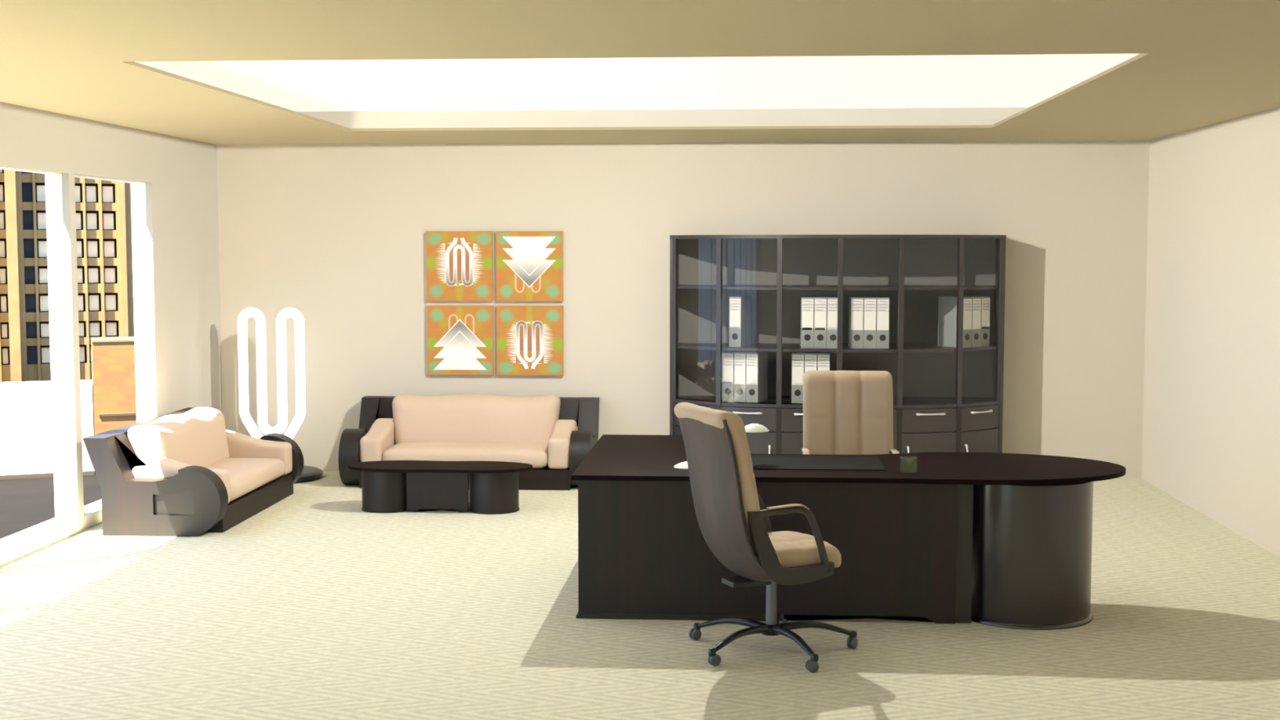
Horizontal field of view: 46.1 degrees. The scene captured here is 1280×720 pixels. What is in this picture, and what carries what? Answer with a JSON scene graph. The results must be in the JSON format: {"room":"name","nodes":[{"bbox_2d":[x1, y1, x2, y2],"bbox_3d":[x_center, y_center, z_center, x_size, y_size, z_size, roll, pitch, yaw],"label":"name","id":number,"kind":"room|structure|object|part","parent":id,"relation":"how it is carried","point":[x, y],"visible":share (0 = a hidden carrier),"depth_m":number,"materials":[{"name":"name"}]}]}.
{"room":"office","nodes":[
{"label":"office","id":0,"kind":"room"},
{"bbox_2d":[0,102,222,566],"bbox_3d":[-4.194,-0.066,6.362,0.158,3.100,13.700,0,4,4],"label":"wall","id":1,"kind":"structure","parent":0,"point":[179,175],"depth_m":11.74,"materials":[{"name":"paint"}]},
{"bbox_2d":[0,166,71,547],"bbox_3d":[-4.013,-0.037,9.604,0.116,2.360,1.353,0,4,4],"label":"window","id":2,"kind":"structure","parent":1,"relation":"in","point":[53,180],"depth_m":10.26,"materials":[{"name":"white paint"}]},
{"bbox_2d":[74,174,151,513],"bbox_3d":[-3.920,-0.144,11.042,0.116,2.360,1.353,0,4,4],"label":"window","id":3,"kind":"structure","parent":1,"relation":"in","point":[138,193],"depth_m":11.69,"materials":[{"name":"white paint"}]},
{"bbox_2d":[0,471,1279,719],"bbox_3d":[-0.127,1.558,6.221,8.310,0.120,14.100,0,4,4],"label":"floor","id":4,"kind":"structure","parent":0,"point":[315,605],"depth_m":7.52,"materials":[{"name":"carpet"}]},
{"bbox_2d":[82,407,303,537],"bbox_3d":[-3.250,0.768,11.194,0.945,0.719,1.975,0,4,4],"label":"sofa","id":5,"kind":"object","parent":4,"relation":"on","point":[181,473],"visible":1,"depth_m":10.45,"materials":[{"name":"beige leather"}]},
{"bbox_3d":[-3.555,0.767,11.213,0.332,0.618,1.655,0,4,4],"label":"panel","id":6,"kind":"part","parent":5,"relation":"part of","materials":[{"name":"brown wood"}]},
{"bbox_3d":[-3.308,0.860,10.293,0.945,0.669,0.160,0,4,4],"label":"panel","id":7,"kind":"part","parent":5,"relation":"part of","materials":[{"name":"brown wood"}]},
{"bbox_2d":[127,407,229,466],"bbox_3d":[-3.401,0.636,11.194,0.328,0.457,1.356,0,4,4],"label":"cushion","id":8,"kind":"object","parent":5,"relation":"on","point":[198,436],"depth_m":11.00,"materials":[{"name":"beige fabric"}]},
{"bbox_2d":[132,455,230,503],"bbox_3d":[-3.194,0.842,10.454,0.665,0.346,0.186,0,4,4],"label":"cushion","id":9,"kind":"object","parent":5,"relation":"on","point":[156,467],"depth_m":10.37,"materials":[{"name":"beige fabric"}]},
{"bbox_3d":[-3.192,0.725,12.099,0.945,0.669,0.160,0,4,4],"label":"panel","id":10,"kind":"part","parent":5,"relation":"part of","materials":[{"name":"brown wood"}]},
{"bbox_2d":[204,457,284,502],"bbox_3d":[-3.130,0.875,11.194,0.640,0.170,1.293,0,4,4],"label":"seat cushion","id":11,"kind":"object","parent":5,"relation":"on","point":[249,477],"depth_m":11.23,"materials":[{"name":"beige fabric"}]},
{"bbox_2d":[226,430,292,475],"bbox_3d":[-3.100,0.733,11.924,0.665,0.346,0.186,0,4,4],"label":"cushion","id":12,"kind":"object","parent":5,"relation":"on","point":[239,445],"depth_m":11.83,"materials":[{"name":"beige fabric"}]},
{"bbox_2d":[237,307,323,483],"bbox_3d":[-3.076,0.281,12.777,0.730,1.454,0.730,0,4,4],"label":"floor lamp","id":13,"kind":"object","parent":4,"relation":"on","point":[308,473],"visible":0.68,"depth_m":12.73,"materials":[{"name":"white plastic"}]},
{"bbox_2d":[347,460,532,514],"bbox_3d":[-1.496,0.954,11.278,1.390,0.335,0.482,0,4,4],"label":"coffee table","id":14,"kind":"object","parent":4,"relation":"on","point":[388,486],"visible":1,"depth_m":11.15,"materials":[{"name":"brown wood"}]},
{"bbox_3d":[-1.503,0.973,11.180,0.460,0.312,0.030,0,4,4],"label":"stretcher panel","id":15,"kind":"part","parent":14,"relation":"part of","materials":[{"name":"brown wood"}]},
{"bbox_2d":[337,393,599,490],"bbox_3d":[-1.401,0.661,12.633,2.046,0.719,0.945,0,4,4],"label":"sofa","id":16,"kind":"object","parent":4,"relation":"on","point":[553,434],"visible":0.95,"depth_m":12.61,"materials":[{"name":"beige fabric"}]},
{"bbox_3d":[-2.342,0.681,12.695,0.160,0.669,0.945,0,4,4],"label":"panel","id":17,"kind":"part","parent":16,"relation":"part of","materials":[{"name":"brown wood"}]},
{"bbox_2d":[359,417,395,462],"bbox_3d":[-2.180,0.684,12.581,0.186,0.346,0.665,0,4,4],"label":"cushion","id":18,"kind":"object","parent":16,"relation":"on","point":[374,445],"depth_m":12.34,"materials":[{"name":"beige fabric"}]},
{"bbox_2d":[382,441,548,468],"bbox_3d":[-1.409,0.777,12.521,1.364,0.170,0.640,0,4,4],"label":"seat cushion","id":19,"kind":"object","parent":16,"relation":"on","point":[535,454],"depth_m":12.24,"materials":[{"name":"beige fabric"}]},
{"bbox_2d":[391,393,560,444],"bbox_3d":[-1.392,0.519,12.774,1.429,0.457,0.328,0,4,4],"label":"cushion","id":20,"kind":"object","parent":16,"relation":"on","point":[462,417],"depth_m":12.64,"materials":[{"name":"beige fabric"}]},
{"bbox_3d":[-1.382,0.638,12.937,1.726,0.618,0.332,0,4,4],"label":"panel","id":21,"kind":"part","parent":16,"relation":"part of","materials":[{"name":"brown wood"}]},
{"bbox_2d":[547,419,577,469],"bbox_3d":[-0.635,0.691,12.482,0.186,0.346,0.665,0,4,4],"label":"cushion","id":22,"kind":"object","parent":16,"relation":"on","point":[562,433],"depth_m":12.17,"materials":[{"name":"beige fabric"}]},
{"bbox_3d":[-0.460,0.690,12.575,0.160,0.669,0.945,0,4,4],"label":"panel","id":23,"kind":"part","parent":16,"relation":"part of","materials":[{"name":"brown wood"}]},
{"bbox_2d":[674,402,857,672],"bbox_3d":[0.643,0.815,7.254,0.871,1.207,0.816,-2,5,-23],"label":"office chair","id":24,"kind":"object","parent":4,"relation":"on","point":[733,519],"visible":1,"depth_m":7.06,"materials":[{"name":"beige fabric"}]},
{"bbox_2d":[674,402,781,564],"bbox_3d":[0.404,0.594,7.174,0.352,0.753,0.542,-2,5,-23],"label":"chair back","id":25,"kind":"object","parent":24,"relation":"on","point":[729,515],"depth_m":6.98,"materials":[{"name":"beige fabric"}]},
{"bbox_3d":[0.506,0.809,7.521,0.407,0.330,0.040,-2,5,-23],"label":"armrest","id":26,"kind":"part","parent":24,"relation":"part of","materials":[{"name":"grey plastic"}]},
{"bbox_3d":[0.704,0.872,7.041,0.453,0.361,0.034,-2,5,-23],"label":"frame","id":27,"kind":"part","parent":24,"relation":"part of","materials":[{"name":"grey plastic"}]},
{"bbox_3d":[0.714,0.845,7.041,0.407,0.330,0.040,-2,5,-23],"label":"armrest","id":28,"kind":"part","parent":24,"relation":"part of","materials":[{"name":"grey plastic"}]},
{"bbox_2d":[768,530,841,568],"bbox_3d":[0.693,0.923,7.324,0.416,0.130,0.470,-2,5,-23],"label":"seat cushion","id":29,"kind":"object","parent":24,"relation":"on","point":[794,549],"depth_m":7.15,"materials":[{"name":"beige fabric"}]},
{"bbox_2d":[669,234,1006,454],"bbox_3d":[1.625,-0.001,12.472,2.767,2.062,0.792,0,4,4],"label":"bookcase","id":30,"kind":"object","parent":4,"relation":"on","point":[946,399],"visible":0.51,"depth_m":12.75,"materials":[{"name":"brown wood"}]},
{"bbox_3d":[0.273,-0.016,12.790,0.026,2.045,0.329,0,4,4],"label":"panel","id":31,"kind":"part","parent":30,"relation":"part of","materials":[{"name":"brown wood"}]},
{"bbox_3d":[0.460,0.754,12.528,0.448,0.378,0.032,4,6,40],"label":"cupboard door","id":32,"kind":"part","parent":30,"relation":"part of","materials":[{"name":"brown wood"}]},
{"bbox_3d":[0.460,0.464,12.507,0.448,0.190,0.032,4,6,40],"label":"drawer","id":33,"kind":"part","parent":30,"relation":"part of","materials":[{"name":"brown wood"}]},
{"bbox_2d":[721,351,736,401],"bbox_3d":[0.776,0.129,12.537,0.102,0.415,0.288,2,5,22],"label":"ring binder","id":34,"kind":"object","parent":30,"relation":"on","point":[727,380],"visible":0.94,"depth_m":12.40,"materials":[{"name":"grey"}]},
{"bbox_2d":[728,295,751,346],"bbox_3d":[0.833,-0.322,12.500,0.102,0.415,0.288,2,5,22],"label":"ring binder","id":35,"kind":"object","parent":30,"relation":"on","point":[740,306],"visible":1,"depth_m":12.38,"materials":[{"name":"white paper"}]},
{"bbox_2d":[733,351,750,402],"bbox_3d":[0.873,0.132,12.499,0.102,0.415,0.288,2,5,22],"label":"ring binder","id":36,"kind":"object","parent":30,"relation":"on","point":[740,357],"visible":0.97,"depth_m":12.37,"materials":[{"name":"grey"}]},
{"bbox_3d":[0.871,0.432,12.240,0.246,0.022,0.041,1,4,16],"label":"handle","id":37,"kind":"part","parent":30,"relation":"part of","materials":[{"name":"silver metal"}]},
{"bbox_3d":[0.883,0.481,12.278,0.476,0.190,0.035,1,4,17],"label":"drawer","id":38,"kind":"part","parent":30,"relation":"part of","materials":[{"name":"brown wood"}]},
{"bbox_2d":[746,351,768,402],"bbox_3d":[0.969,0.135,12.460,0.102,0.415,0.288,2,5,22],"label":"ring binder","id":39,"kind":"object","parent":30,"relation":"on","point":[757,362],"visible":0.96,"depth_m":12.34,"materials":[{"name":"grey"}]},
{"bbox_3d":[0.883,0.771,12.299,0.476,0.378,0.035,1,4,17],"label":"cupboard door","id":40,"kind":"part","parent":30,"relation":"part of","materials":[{"name":"brown wood"}]},
{"bbox_3d":[1.367,0.488,12.181,0.457,0.190,0.028,0,4,6],"label":"drawer","id":41,"kind":"part","parent":30,"relation":"part of","materials":[{"name":"brown wood"}]},
{"bbox_3d":[1.367,0.778,12.203,0.457,0.378,0.028,0,4,6],"label":"cupboard door","id":42,"kind":"part","parent":30,"relation":"part of","materials":[{"name":"brown wood"}]},
{"bbox_2d":[791,351,804,403],"bbox_3d":[1.300,0.139,12.410,0.102,0.415,0.288,0,4,6],"label":"ring binder","id":43,"kind":"object","parent":30,"relation":"on","point":[797,357],"visible":0.93,"depth_m":12.27,"materials":[{"name":"grey cardboard"}]},
{"bbox_3d":[1.365,0.439,12.147,0.246,0.022,0.044,0,4,4],"label":"handle","id":44,"kind":"part","parent":30,"relation":"part of","materials":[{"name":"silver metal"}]},
{"bbox_2d":[800,296,813,348],"bbox_3d":[1.373,-0.313,12.372,0.102,0.415,0.288,0,4,5],"label":"ring binder","id":45,"kind":"object","parent":30,"relation":"on","point":[806,315],"visible":1,"depth_m":12.23,"materials":[{"name":"grey"}]},
{"bbox_2d":[804,351,817,373],"bbox_3d":[1.404,0.139,12.400,0.102,0.415,0.288,0,4,6],"label":"ring binder","id":46,"kind":"object","parent":30,"relation":"on","point":[810,357],"visible":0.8,"depth_m":12.25,"materials":[{"name":"grey"}]},
{"bbox_2d":[813,296,826,348],"bbox_3d":[1.476,-0.312,12.364,0.102,0.415,0.288,0,4,5],"label":"ring binder","id":47,"kind":"object","parent":30,"relation":"on","point":[820,302],"visible":0.99,"depth_m":12.22,"materials":[{"name":"grey cardboard"}]},
{"bbox_2d":[817,351,830,370],"bbox_3d":[1.507,0.140,12.390,0.102,0.415,0.288,0,4,6],"label":"ring binder","id":48,"kind":"object","parent":30,"relation":"on","point":[823,357],"visible":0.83,"depth_m":12.24,"materials":[{"name":"grey"}]},
{"bbox_2d":[826,296,837,348],"bbox_3d":[1.580,-0.311,12.355,0.102,0.415,0.288,0,4,5],"label":"ring binder","id":49,"kind":"object","parent":30,"relation":"on","point":[832,301],"visible":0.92,"depth_m":12.21,"materials":[{"name":"grey"}]},
{"bbox_3d":[1.627,0.350,12.523,2.711,0.024,0.712,0,4,4],"label":"shelf","id":50,"kind":"part","parent":30,"relation":"part of","materials":[{"name":"brown wood"}]},
{"bbox_3d":[1.617,0.361,12.364,2.710,0.027,0.436,0,4,4],"label":"waist rail","id":51,"kind":"part","parent":30,"relation":"part of","materials":[{"name":"brown wood"}]},
{"bbox_3d":[1.627,-0.101,12.489,2.711,0.024,0.712,0,4,4],"label":"shelf","id":52,"kind":"part","parent":30,"relation":"part of","materials":[{"name":"brown wood"}]},
{"bbox_3d":[1.627,-0.600,12.452,2.711,0.024,0.712,0,4,4],"label":"shelf","id":53,"kind":"part","parent":30,"relation":"part of","materials":[{"name":"brown wood"}]},
{"bbox_3d":[1.627,-1.016,12.418,2.767,0.030,0.749,0,4,4],"label":"panel","id":54,"kind":"part","parent":30,"relation":"part of","materials":[{"name":"brown wood"}]},
{"bbox_2d":[848,296,863,348],"bbox_3d":[1.770,-0.311,12.347,0.102,0.415,0.288,0,4,4],"label":"ring binder","id":55,"kind":"object","parent":30,"relation":"on","point":[855,304],"visible":1,"depth_m":12.21,"materials":[{"name":"grey cardboard"}]},
{"bbox_2d":[862,296,876,348],"bbox_3d":[1.873,-0.310,12.340,0.102,0.415,0.288,0,4,4],"label":"ring binder","id":56,"kind":"object","parent":30,"relation":"on","point":[869,302],"visible":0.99,"depth_m":12.20,"materials":[{"name":"grey"}]},
{"bbox_2d":[874,296,889,348],"bbox_3d":[1.977,-0.310,12.334,0.102,0.415,0.288,0,4,4],"label":"ring binder","id":57,"kind":"object","parent":30,"relation":"on","point":[882,302],"visible":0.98,"depth_m":12.19,"materials":[{"name":"grey"}]},
{"bbox_3d":[1.851,0.490,12.150,0.457,0.190,0.028,0,4,1],"label":"drawer","id":58,"kind":"part","parent":30,"relation":"part of","materials":[{"name":"brown wood"}]},
{"bbox_3d":[1.851,0.781,12.172,0.457,0.378,0.028,0,4,1],"label":"cupboard door","id":59,"kind":"part","parent":30,"relation":"part of","materials":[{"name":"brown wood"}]},
{"bbox_3d":[2.343,0.488,12.184,0.476,0.190,0.035,-1,4,-10],"label":"drawer","id":60,"kind":"part","parent":30,"relation":"part of","materials":[{"name":"brown wood"}]},
{"bbox_3d":[2.343,0.778,12.206,0.476,0.378,0.035,-1,4,-10],"label":"cupboard door","id":61,"kind":"part","parent":30,"relation":"part of","materials":[{"name":"brown wood"}]},
{"bbox_3d":[2.351,0.439,12.146,0.246,0.022,0.041,-1,4,-9],"label":"handle","id":62,"kind":"part","parent":30,"relation":"part of","materials":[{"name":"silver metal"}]},
{"bbox_2d":[937,296,972,347],"bbox_3d":[2.598,-0.316,12.414,0.102,0.415,0.288,-3,5,-33],"label":"ring binder","id":63,"kind":"object","parent":30,"relation":"on","point":[947,305],"visible":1,"depth_m":12.37,"materials":[{"name":"grey"}]},
{"bbox_2d":[949,295,981,347],"bbox_3d":[2.685,-0.320,12.470,0.102,0.415,0.288,-3,5,-33],"label":"ring binder","id":64,"kind":"object","parent":30,"relation":"on","point":[976,300],"visible":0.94,"depth_m":12.35,"materials":[{"name":"grey cardboard"}]},
{"bbox_2d":[963,295,990,346],"bbox_3d":[2.772,-0.324,12.527,0.102,0.415,0.288,-3,5,-33],"label":"ring binder","id":65,"kind":"object","parent":30,"relation":"on","point":[985,300],"visible":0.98,"depth_m":12.41,"materials":[{"name":"grey"}]},
{"bbox_3d":[2.787,0.765,12.379,0.441,0.378,0.033,-3,5,-33],"label":"cupboard door","id":66,"kind":"part","parent":30,"relation":"part of","materials":[{"name":"brown wood"}]},
{"bbox_3d":[2.787,0.475,12.358,0.441,0.190,0.033,-3,5,-33],"label":"drawer","id":67,"kind":"part","parent":30,"relation":"part of","materials":[{"name":"brown wood"}]},
{"bbox_3d":[2.806,0.425,12.327,0.246,0.022,0.041,-3,5,-36],"label":"handle","id":68,"kind":"part","parent":30,"relation":"part of","materials":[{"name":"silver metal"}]},
{"bbox_3d":[3.007,-0.003,12.616,0.026,2.045,0.329,0,4,4],"label":"panel","id":69,"kind":"part","parent":30,"relation":"part of","materials":[{"name":"brown wood"}]},
{"bbox_2d":[571,434,1125,630],"bbox_3d":[1.175,0.932,8.649,2.973,0.768,1.798,0,4,4],"label":"executive desk","id":70,"kind":"object","parent":4,"relation":"on","point":[997,540],"visible":0.95,"depth_m":7.87,"materials":[{"name":"brown wood"}]},
{"bbox_3d":[0.239,1.297,8.755,1.052,0.026,1.652,0,4,4],"label":"plinth moulding","id":71,"kind":"part","parent":70,"relation":"part of","materials":[{"name":"black wood"}]},
{"bbox_2d":[673,423,768,469],"bbox_3d":[0.450,0.456,8.249,0.563,0.241,0.170,-2,5,-22],"label":"desk lamp","id":72,"kind":"object","parent":70,"relation":"on","point":[752,428],"visible":0.42,"depth_m":8.26,"materials":[{"name":"white ceramic"}]},
{"bbox_3d":[0.634,0.373,8.325,0.160,0.043,0.160,0,4,4],"label":"lamp shade","id":73,"kind":"part","parent":72,"relation":"part of","materials":[{"name":"white glass"}]},
{"bbox_3d":[0.660,1.001,7.903,1.975,0.742,0.030,0,4,4],"label":"modesty panel","id":74,"kind":"part","parent":70,"relation":"part of","materials":[{"name":"brown wood"}]},
{"bbox_2d":[751,454,886,470],"bbox_3d":[0.966,0.568,8.338,0.740,0.005,0.530,0,4,4],"label":"desk pad","id":75,"kind":"object","parent":70,"relation":"on","point":[759,462],"visible":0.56,"depth_m":8.29,"materials":[{"name":"black leather"}]},
{"bbox_2d":[800,370,899,454],"bbox_3d":[1.206,0.694,8.887,0.816,1.207,0.871,0,4,4],"label":"office chair","id":76,"kind":"object","parent":4,"relation":"on","point":[846,412],"visible":0.41,"depth_m":9.09,"materials":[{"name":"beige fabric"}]},
{"bbox_2d":[0,0,1279,144],"bbox_3d":[-0.148,-1.354,6.006,7.952,0.020,13.700,0,4,4],"label":"ceiling","id":77,"kind":"structure","parent":0,"point":[1198,64],"depth_m":6.68,"materials":[{"name":"paint"}]},
{"bbox_2d":[297,106,1028,128],"bbox_3d":[0.079,-1.673,9.158,6.500,0.150,4.550,0,4,4],"label":"skylight side","id":78,"kind":"structure","parent":77,"relation":"attached to","point":[874,116],"depth_m":11.37,"materials":[{"name":"white paint"}]},
{"bbox_2d":[137,53,1138,111],"bbox_3d":[0.079,-1.738,9.153,6.400,0.020,4.450,0,4,4],"label":"ceiling light panel","id":79,"kind":"object","parent":78,"relation":"attached to","point":[953,81],"visible":0.3,"depth_m":9.54,"materials":[{"name":"white plastic"}]},
{"bbox_2d":[217,140,1150,479],"bbox_3d":[0.318,-0.562,13.019,8.310,3.100,0.200,0,4,4],"label":"wall","id":80,"kind":"structure","parent":0,"point":[334,234],"depth_m":12.92,"materials":[{"name":"paint"}]},
{"bbox_2d":[426,231,493,301],"bbox_3d":[-1.557,-0.810,12.998,0.575,0.602,0.041,0,4,4],"label":"canvas","id":81,"kind":"object","parent":80,"relation":"attached to","point":[460,264],"visible":1,"depth_m":12.98,"materials":[{"name":"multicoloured fabric"}]},
{"bbox_2d":[426,305,493,375],"bbox_3d":[-1.557,-0.171,13.044,0.575,0.602,0.043,0,4,4],"label":"canvas","id":82,"kind":"object","parent":80,"relation":"attached to","point":[460,338],"visible":1,"depth_m":13.03,"materials":[{"name":"multicoloured fabric"}]},
{"bbox_2d":[495,231,563,301],"bbox_3d":[-0.951,-0.807,12.958,0.575,0.602,0.043,0,4,4],"label":"canvas","id":83,"kind":"object","parent":80,"relation":"attached to","point":[530,264],"visible":1,"depth_m":12.94,"materials":[{"name":"multicoloured fabric"}]},
{"bbox_2d":[496,305,563,375],"bbox_3d":[-0.951,-0.168,13.007,0.575,0.602,0.041,0,4,4],"label":"canvas","id":84,"kind":"object","parent":80,"relation":"attached to","point":[530,338],"visible":1,"depth_m":12.99,"materials":[{"name":"multicoloured fabric"}]},
{"bbox_2d":[1141,106,1279,557],"bbox_3d":[3.920,-0.028,5.843,0.200,3.100,13.700,0,4,4],"label":"wall","id":85,"kind":"structure","parent":0,"point":[1211,439],"depth_m":10.82,"materials":[{"name":"paint"}]},
{"label":"outside","id":86,"kind":"structure","parent":0,"visible":0},
{"bbox_2d":[0,472,101,538],"bbox_3d":[-80.854,8.236,84.103,157.000,1.000,250.000,0,4,4],"label":"ground","id":87,"kind":"structure","parent":86,"point":[24,503],"depth_m":83.31,"materials":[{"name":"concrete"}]},
{"bbox_2d":[0,379,94,479],"bbox_3d":[-39.214,4.307,92.095,10.802,5.648,3.020,-2,5,-21],"label":"building","id":88,"kind":"structure","parent":87,"relation":"on","point":[26,437],"depth_m":91.39,"materials":[{"name":"white concrete"}]},
{"bbox_2d":[0,168,134,432],"bbox_3d":[-43.442,-8.637,107.669,13.356,29.154,15.200,-2,5,-21],"label":"tower block","id":89,"kind":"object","parent":87,"relation":"on","point":[104,234],"visible":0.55,"depth_m":103.00,"materials":[{"name":"concrete"}]},
{"bbox_2d":[91,337,136,435],"bbox_3d":[-32.163,2.782,94.646,4.168,8.312,3.060,-2,5,-21],"label":"brick building","id":90,"kind":"structure","parent":87,"relation":"on","point":[113,358],"depth_m":92.87,"materials":[{"name":"brick"}]}
]}

